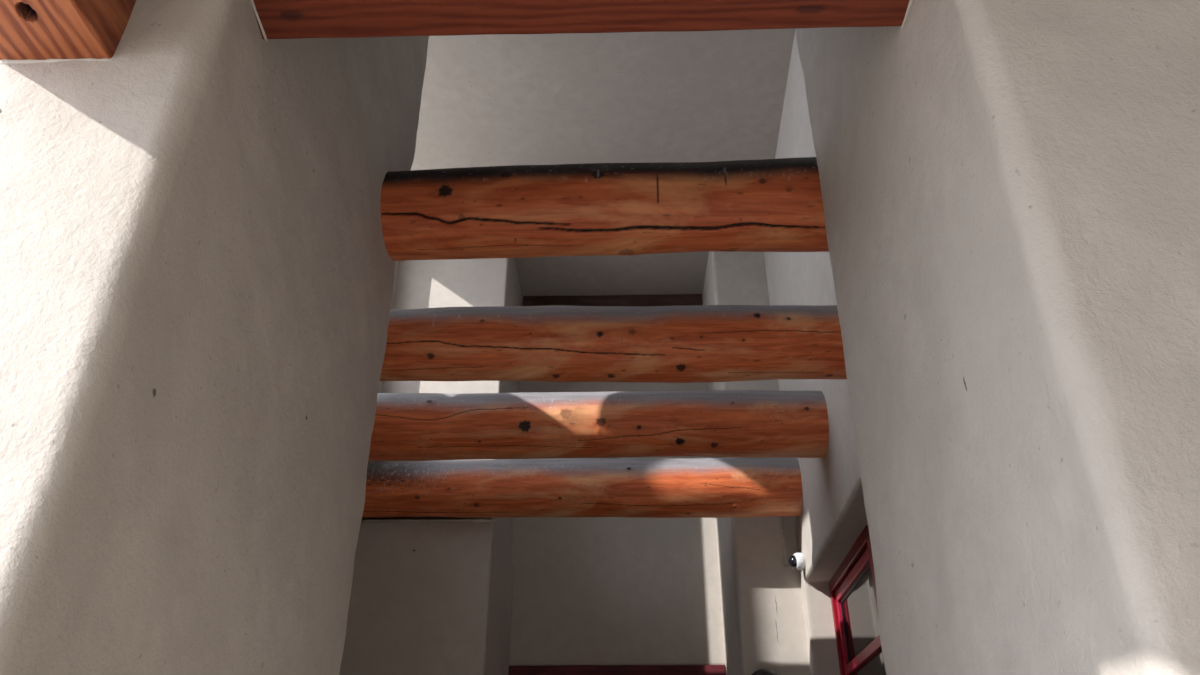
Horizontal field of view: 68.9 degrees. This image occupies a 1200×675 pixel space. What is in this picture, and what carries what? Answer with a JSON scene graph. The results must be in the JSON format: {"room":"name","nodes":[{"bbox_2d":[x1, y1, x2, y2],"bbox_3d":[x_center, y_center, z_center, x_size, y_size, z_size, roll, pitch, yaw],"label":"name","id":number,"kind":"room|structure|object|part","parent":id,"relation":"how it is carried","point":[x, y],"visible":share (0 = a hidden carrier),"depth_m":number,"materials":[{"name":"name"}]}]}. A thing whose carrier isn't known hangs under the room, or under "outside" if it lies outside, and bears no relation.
{"room":"traditional dwelling","nodes":[
{"label":"traditional dwelling","id":0,"kind":"room"},
{"bbox_2d":[0,0,428,674],"bbox_3d":[-1.062,-0.027,1.848,0.909,5.050,1.381,-1,-29,1],"label":"wall","id":1,"kind":"structure","parent":0,"point":[197,273],"depth_m":1.38,"materials":[{"name":"paint"}]},
{"bbox_2d":[0,0,135,63],"bbox_3d":[-0.874,-0.734,1.094,0.197,0.257,0.952,-1,-29,1],"label":"beam","id":2,"kind":"structure","parent":1,"relation":"attached to","point":[31,31],"depth_m":1.34,"materials":[{"name":"brown wood"}]},
{"bbox_2d":[361,261,398,520],"bbox_3d":[-1.381,1.181,4.008,0.120,5.050,3.720,-1,-29,1],"label":"wall","id":3,"kind":"structure","parent":0,"point":[397,262],"depth_m":5.53,"materials":[{"name":"paint"}]},
{"bbox_2d":[339,521,513,674],"bbox_3d":[-0.933,2.576,4.456,0.742,3.050,1.075,-1,-29,1],"label":"wall ledge","id":4,"kind":"object","parent":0,"point":[427,597],"visible":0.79,"depth_m":4.54,"materials":[{"name":"paint"}]},
{"bbox_2d":[364,258,523,560],"bbox_3d":[-0.944,0.522,5.699,0.718,2.250,1.030,-1,-29,1],"label":"wall","id":5,"kind":"structure","parent":0,"point":[420,284],"depth_m":5.57,"materials":[{"name":"paint"}]},
{"bbox_2d":[411,29,794,302],"bbox_3d":[-0.239,-1.373,4.790,3.650,0.190,4.690,-1,-29,1],"label":"wall","id":6,"kind":"structure","parent":0,"point":[487,100],"depth_m":4.81,"materials":[{"name":"paint"}]},
{"bbox_2d":[509,381,724,665],"bbox_3d":[0.109,0.906,6.022,1.500,2.605,0.200,-1,-29,1],"label":"wall","id":7,"kind":"structure","parent":0,"point":[587,590],"depth_m":5.53,"materials":[{"name":"paint"}]},
{"bbox_2d":[523,294,702,306],"bbox_3d":[0.095,-0.198,6.466,1.320,0.217,0.099,-1,-29,1],"label":"crown molding","id":8,"kind":"structure","parent":7,"relation":"attached to","point":[670,299],"depth_m":6.45,"materials":[{"name":"black"}]},
{"bbox_2d":[508,665,725,674],"bbox_3d":[0.097,2.122,5.283,1.319,0.252,0.147,-1,-29,1],"label":"lintel","id":9,"kind":"object","parent":7,"relation":"attached to","point":[577,669],"visible":1,"depth_m":5.27,"materials":[{"name":"red wood"}]},
{"bbox_2d":[702,251,810,674],"bbox_3d":[1.114,1.746,5.020,0.728,5.050,0.920,-1,-29,1],"label":"wall","id":10,"kind":"structure","parent":0,"point":[763,619],"depth_m":4.81,"materials":[{"name":"paint"}]},
{"bbox_2d":[751,669,776,674],"bbox_3d":[0.830,1.790,4.386,0.149,0.245,0.160,-1,-29,1],"label":"wall sconce","id":11,"kind":"object","parent":10,"relation":"attached to","point":[760,671],"visible":1,"depth_m":4.38,"materials":[{"name":"black metal"}]},
{"bbox_2d":[779,516,789,566],"bbox_3d":[1.024,0.915,4.881,0.023,0.736,0.149,5,-30,-9],"label":"conduit","id":12,"kind":"object","parent":10,"relation":"attached to","point":[781,524],"visible":0.38,"depth_m":4.83,"materials":[{"name":"grey metal"}]},
{"bbox_2d":[764,29,867,674],"bbox_3d":[1.122,0.809,3.344,0.280,5.050,3.094,-2,-29,3],"label":"wall","id":13,"kind":"structure","parent":0,"point":[832,518],"depth_m":4.25,"materials":[{"name":"paint"}]},
{"bbox_2d":[362,457,802,522],"bbox_3d":[-0.155,0.821,4.735,2.471,0.335,0.330,-1,-29,1],"label":"log beam","id":14,"kind":"structure","parent":13,"relation":"attached to","point":[738,487],"depth_m":4.61,"materials":[{"name":"brown wood"}]},
{"bbox_2d":[368,390,828,460],"bbox_3d":[-0.195,0.403,4.002,2.434,0.318,0.334,-1,-29,1],"label":"log beam","id":15,"kind":"structure","parent":13,"relation":"attached to","point":[702,423],"depth_m":3.87,"materials":[{"name":"brown wood"}]},
{"bbox_2d":[380,305,846,382],"bbox_3d":[-0.222,0.027,3.317,2.420,0.299,0.313,-1,-29,1],"label":"log beam","id":16,"kind":"structure","parent":13,"relation":"attached to","point":[557,343],"depth_m":3.19,"materials":[{"name":"brown wood"}]},
{"bbox_2d":[788,553,805,569],"bbox_3d":[1.032,1.173,4.583,0.088,0.090,0.090,-1,-29,1],"label":"security camera","id":17,"kind":"object","parent":13,"relation":"attached to","point":[797,560],"visible":1,"depth_m":4.55,"materials":[{"name":"white plastic"}]},
{"bbox_2d":[829,523,885,674],"bbox_3d":[1.163,1.434,3.257,0.070,1.575,2.245,-2,-29,3],"label":"window","id":18,"kind":"structure","parent":13,"relation":"in","point":[852,587],"depth_m":4.09,"materials":[{"name":"red paint"}]},
{"bbox_3d":[1.210,1.736,3.797,0.042,1.445,0.932,-2,-29,3],"label":"sash","id":19,"kind":"part","parent":18,"relation":"part of","materials":[{"name":"red paint"}]},
{"bbox_3d":[1.213,1.736,3.797,0.004,1.365,0.851,-2,-29,3],"label":"glass","id":20,"kind":"part","parent":18,"relation":"part of","materials":[{"name":"clear glass"}]},
{"bbox_2d":[796,0,1199,674],"bbox_3d":[1.607,-0.120,1.681,2.079,5.050,1.076,-1,-29,1],"label":"wall","id":21,"kind":"structure","parent":0,"point":[1010,189],"depth_m":1.27,"materials":[{"name":"paint"}]},
{"bbox_2d":[380,157,828,260],"bbox_3d":[0.113,-0.379,2.595,1.600,0.286,0.284,-1,-29,2],"label":"log beam","id":22,"kind":"structure","parent":21,"relation":"attached to","point":[761,205],"depth_m":2.49,"materials":[{"name":"brown wood"}]},
{"bbox_3d":[-0.039,-1.678,2.174,1.250,1.850,0.185,-1,-29,1],"label":"wall","id":23,"kind":"structure","parent":0,"visible":0},
{"bbox_2d":[250,0,913,41],"bbox_3d":[-0.039,-0.742,1.654,1.352,0.292,0.195,-1,-29,1],"label":"lintel beam","id":24,"kind":"structure","parent":23,"relation":"attached to","point":[276,19],"depth_m":1.62,"materials":[{"name":"brown wood"}]}
]}

